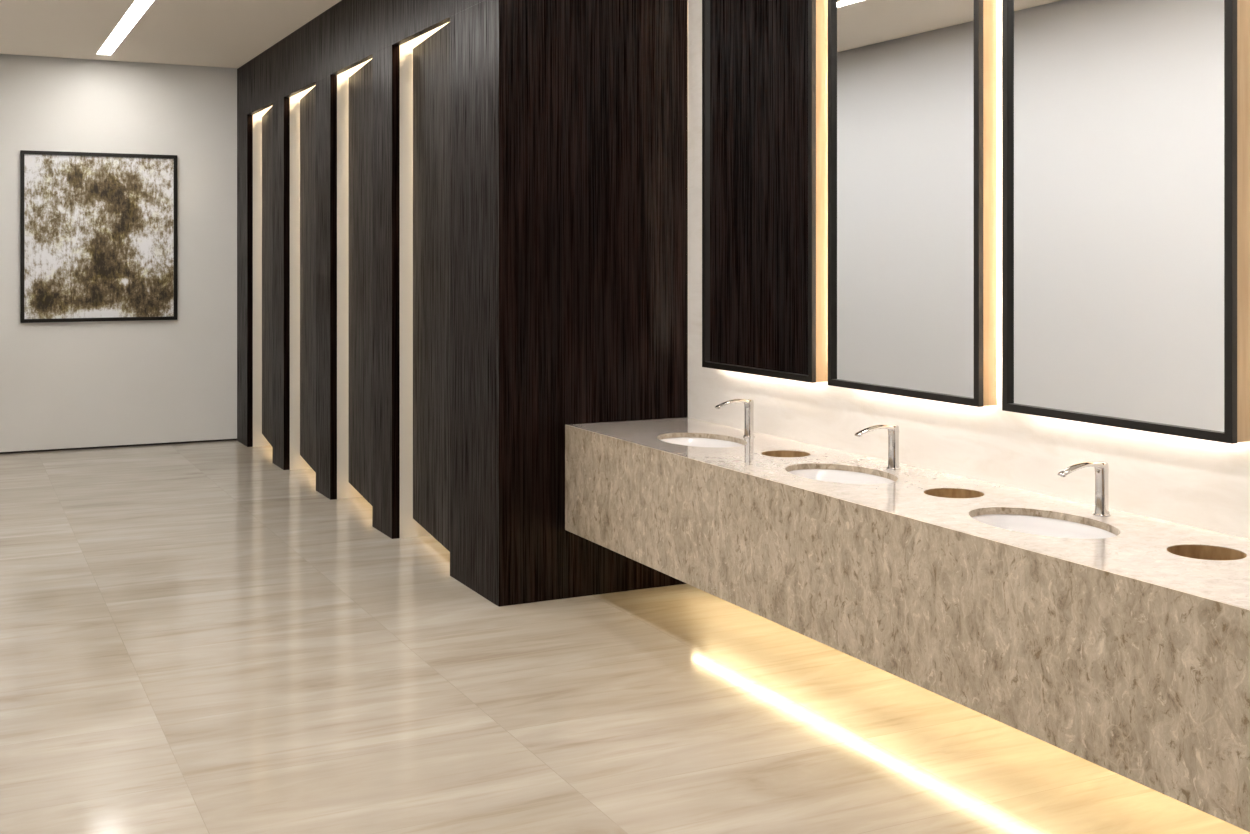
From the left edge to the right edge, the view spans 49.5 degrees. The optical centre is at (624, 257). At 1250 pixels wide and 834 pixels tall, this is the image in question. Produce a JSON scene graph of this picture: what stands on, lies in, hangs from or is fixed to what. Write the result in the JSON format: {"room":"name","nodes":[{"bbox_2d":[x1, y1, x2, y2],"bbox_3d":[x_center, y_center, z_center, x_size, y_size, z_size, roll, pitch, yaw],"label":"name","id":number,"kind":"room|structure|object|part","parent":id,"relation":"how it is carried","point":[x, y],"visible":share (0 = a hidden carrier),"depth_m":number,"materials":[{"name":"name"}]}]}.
{"room":"public restroom","nodes":[
{"label":"public restroom","id":0,"kind":"room"},
{"bbox_2d":[0,54,237,451],"bbox_3d":[-3.885,-0.103,11.873,3.875,3.410,0.100,0,0,-26],"label":"wall","id":1,"kind":"structure","parent":0,"point":[63,385],"depth_m":11.64,"materials":[{"name":"paint"}]},
{"bbox_2d":[20,150,176,322],"bbox_3d":[-4.452,-0.177,11.514,1.246,1.429,0.035,0,0,-26],"label":"framed painting","id":2,"kind":"object","parent":1,"relation":"attached to","point":[98,231],"visible":1,"depth_m":11.50,"materials":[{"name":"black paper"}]},
{"bbox_2d":[0,439,236,453],"bbox_3d":[-3.890,1.611,11.882,3.875,0.018,0.080,0,0,-26],"label":"baseboard","id":3,"kind":"structure","parent":1,"relation":"attached to","point":[219,439],"depth_m":11.61,"materials":[{"name":"black"}]},
{"bbox_2d":[0,0,340,67],"bbox_3d":[-0.756,-1.713,5.748,3.930,0.070,13.565,0,0,-26],"label":"ceiling","id":4,"kind":"structure","parent":0,"point":[210,33],"depth_m":9.87,"materials":[{"name":"beige paint"}]},
{"bbox_2d":[96,0,154,54],"bbox_3d":[-1.508,-1.712,5.577,0.120,0.071,12.530,0,0,-26],"label":"ceiling light","id":5,"kind":"object","parent":4,"relation":"attached to","point":[138,8],"visible":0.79,"depth_m":9.82,"materials":[{"name":"white plastic"}]},
{"bbox_2d":[0,440,1249,833],"bbox_3d":[-0.831,1.680,5.736,4.075,0.120,13.810,0,0,-26],"label":"floor","id":6,"kind":"structure","parent":0,"point":[196,638],"depth_m":4.95,"materials":[{"name":"tile"}]},
{"bbox_2d":[237,46,272,446],"bbox_3d":[-2.457,-0.029,11.702,1.468,3.297,1.476,0,0,-26],"label":"stall","id":7,"kind":"object","parent":6,"relation":"on","point":[254,78],"visible":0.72,"depth_m":11.64,"materials":[{"name":"brown wood"}]},
{"bbox_3d":[-2.934,0.148,11.198,0.036,2.720,0.992,0,0,-20],"label":"door","id":8,"kind":"part","parent":7,"relation":"part of","materials":[{"name":"brown wood"}]},
{"bbox_2d":[272,17,315,471],"bbox_3d":[-1.813,-0.029,10.408,1.468,3.297,1.416,0,0,-26],"label":"stall","id":9,"kind":"object","parent":6,"relation":"on","point":[293,56],"visible":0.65,"depth_m":10.37,"materials":[{"name":"brown wood"}]},
{"bbox_3d":[-2.303,0.148,9.930,0.036,2.720,0.992,0,0,-20],"label":"door","id":10,"kind":"part","parent":9,"relation":"part of","materials":[{"name":"brown wood"}]},
{"bbox_2d":[316,0,371,504],"bbox_3d":[-1.182,-0.029,9.140,1.468,3.297,1.416,0,0,-26],"label":"stall","id":11,"kind":"object","parent":6,"relation":"on","point":[344,30],"visible":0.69,"depth_m":9.09,"materials":[{"name":"brown wood"}]},
{"bbox_3d":[-1.672,0.148,8.662,0.036,2.720,0.992,0,0,-20],"label":"door","id":12,"kind":"part","parent":11,"relation":"part of","materials":[{"name":"brown wood"}]},
{"bbox_2d":[372,0,495,604],"bbox_3d":[-0.407,-0.029,7.583,1.468,3.297,2.062,0,0,-26],"label":"stall","id":13,"kind":"object","parent":6,"relation":"on","point":[434,61],"visible":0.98,"depth_m":7.23,"materials":[{"name":"brown wood"}]},
{"bbox_3d":[-1.041,0.148,7.395,0.036,2.720,0.992,0,0,-20],"label":"door","id":14,"kind":"part","parent":13,"relation":"part of","materials":[{"name":"brown wood"}]},
{"bbox_2d":[496,0,687,606],"bbox_3d":[-0.146,-0.029,6.539,1.003,3.296,0.040,0,0,-26],"label":"end panel","id":15,"kind":"object","parent":6,"relation":"on","point":[592,95],"visible":0.78,"depth_m":6.49,"materials":[{"name":"brown wood"}]},
{"bbox_2d":[688,0,1249,538],"bbox_3d":[1.971,-0.029,3.550,0.120,3.298,7.199,0,0,-26],"label":"wall","id":16,"kind":"structure","parent":0,"point":[1199,483],"depth_m":4.83,"materials":[{"name":"paint"}]},
{"bbox_2d":[702,0,827,382],"bbox_3d":[0.612,-0.422,6.031,0.100,1.876,0.913,0,0,-26],"label":"wall mirror","id":17,"kind":"object","parent":16,"relation":"attached to","point":[765,62],"visible":0.99,"depth_m":5.94,"materials":[{"name":"black mirror"}]},
{"bbox_2d":[565,417,1249,831],"bbox_3d":[1.127,1.042,4.358,0.667,0.499,4.998,0,0,-26],"label":"countertop","id":18,"kind":"structure","parent":16,"relation":"attached to","point":[1124,654],"depth_m":3.99,"materials":[{"name":"beige stone"}]},
{"bbox_2d":[661,437,742,447],"bbox_3d":[0.334,0.890,5.916,0.392,0.150,0.588,0,0,-26],"label":"basin","id":19,"kind":"object","parent":18,"relation":"in","point":[697,442],"visible":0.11,"depth_m":6.13,"materials":[{"name":"white ceramic"}]},
{"bbox_2d":[715,399,754,436],"bbox_3d":[0.486,0.708,5.992,0.198,0.170,0.053,0,0,-26],"label":"tap","id":20,"kind":"object","parent":18,"relation":"on","point":[748,403],"visible":1,"depth_m":6.01,"materials":[{"name":"silver metal"}]},
{"bbox_3d":[0.478,0.641,5.988,0.180,0.037,0.037,0,0,-26],"label":"spout","id":21,"kind":"part","parent":20,"relation":"part of","materials":[{"name":"silver metal"}]},
{"bbox_2d":[761,451,810,456],"bbox_3d":[0.652,0.987,5.494,0.199,0.384,0.199,0,0,-26],"label":"chute","id":22,"kind":"object","parent":18,"relation":"in","point":[769,453],"visible":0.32,"depth_m":5.58,"materials":[{"name":"brown metal"}]},
{"bbox_2d":[789,469,894,483],"bbox_3d":[0.793,0.890,4.994,0.392,0.150,0.588,0,0,-26],"label":"basin","id":23,"kind":"object","parent":18,"relation":"in","point":[838,476],"visible":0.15,"depth_m":5.20,"materials":[{"name":"white ceramic"}]},
{"bbox_2d":[855,424,900,469],"bbox_3d":[0.946,0.708,5.069,0.198,0.170,0.053,0,0,-26],"label":"tap","id":24,"kind":"object","parent":18,"relation":"on","point":[893,430],"visible":1,"depth_m":5.08,"materials":[{"name":"silver metal"}]},
{"bbox_3d":[0.937,0.641,5.066,0.180,0.037,0.037,0,0,-26],"label":"spout","id":25,"kind":"part","parent":24,"relation":"part of","materials":[{"name":"silver metal"}]},
{"bbox_2d":[924,489,983,497],"bbox_3d":[1.110,0.987,4.575,0.199,0.384,0.199,0,0,-26],"label":"chute","id":26,"kind":"object","parent":18,"relation":"in","point":[946,493],"visible":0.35,"depth_m":4.66,"materials":[{"name":"brown wood"}]},
{"bbox_2d":[972,514,1116,538],"bbox_3d":[1.252,0.890,4.072,0.392,0.150,0.588,0,0,-26],"label":"basin","id":27,"kind":"object","parent":18,"relation":"in","point":[1036,525],"visible":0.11,"depth_m":4.26,"materials":[{"name":"white ceramic"}]},
{"bbox_2d":[1057,461,1110,516],"bbox_3d":[1.405,0.708,4.147,0.198,0.170,0.053,0,0,-26],"label":"tap","id":28,"kind":"object","parent":18,"relation":"on","point":[1101,468],"visible":1,"depth_m":4.16,"materials":[{"name":"silver metal"}]},
{"bbox_3d":[1.396,0.641,4.143,0.180,0.037,0.037,0,0,-26],"label":"spout","id":29,"kind":"part","parent":28,"relation":"part of","materials":[{"name":"silver metal"}]},
{"bbox_2d":[1167,545,1246,559],"bbox_3d":[1.567,0.987,3.655,0.199,0.384,0.199,0,0,-26],"label":"chute","id":30,"kind":"object","parent":18,"relation":"in","point":[1190,551],"visible":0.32,"depth_m":3.74,"materials":[{"name":"brown wood"}]},
{"bbox_2d":[828,0,996,406],"bbox_3d":[1.067,-0.422,5.118,0.100,1.876,0.902,0,0,-26],"label":"wall mirror","id":31,"kind":"object","parent":16,"relation":"attached to","point":[912,84],"visible":1,"depth_m":5.03,"materials":[{"name":"black mirror"}]},
{"bbox_2d":[1002,0,1249,443],"bbox_3d":[1.525,-0.422,4.198,0.100,1.876,0.919,0,0,-26],"label":"wall mirror","id":32,"kind":"object","parent":16,"relation":"attached to","point":[1126,123],"visible":1,"depth_m":4.11,"materials":[{"name":"black mirror"}]}
]}

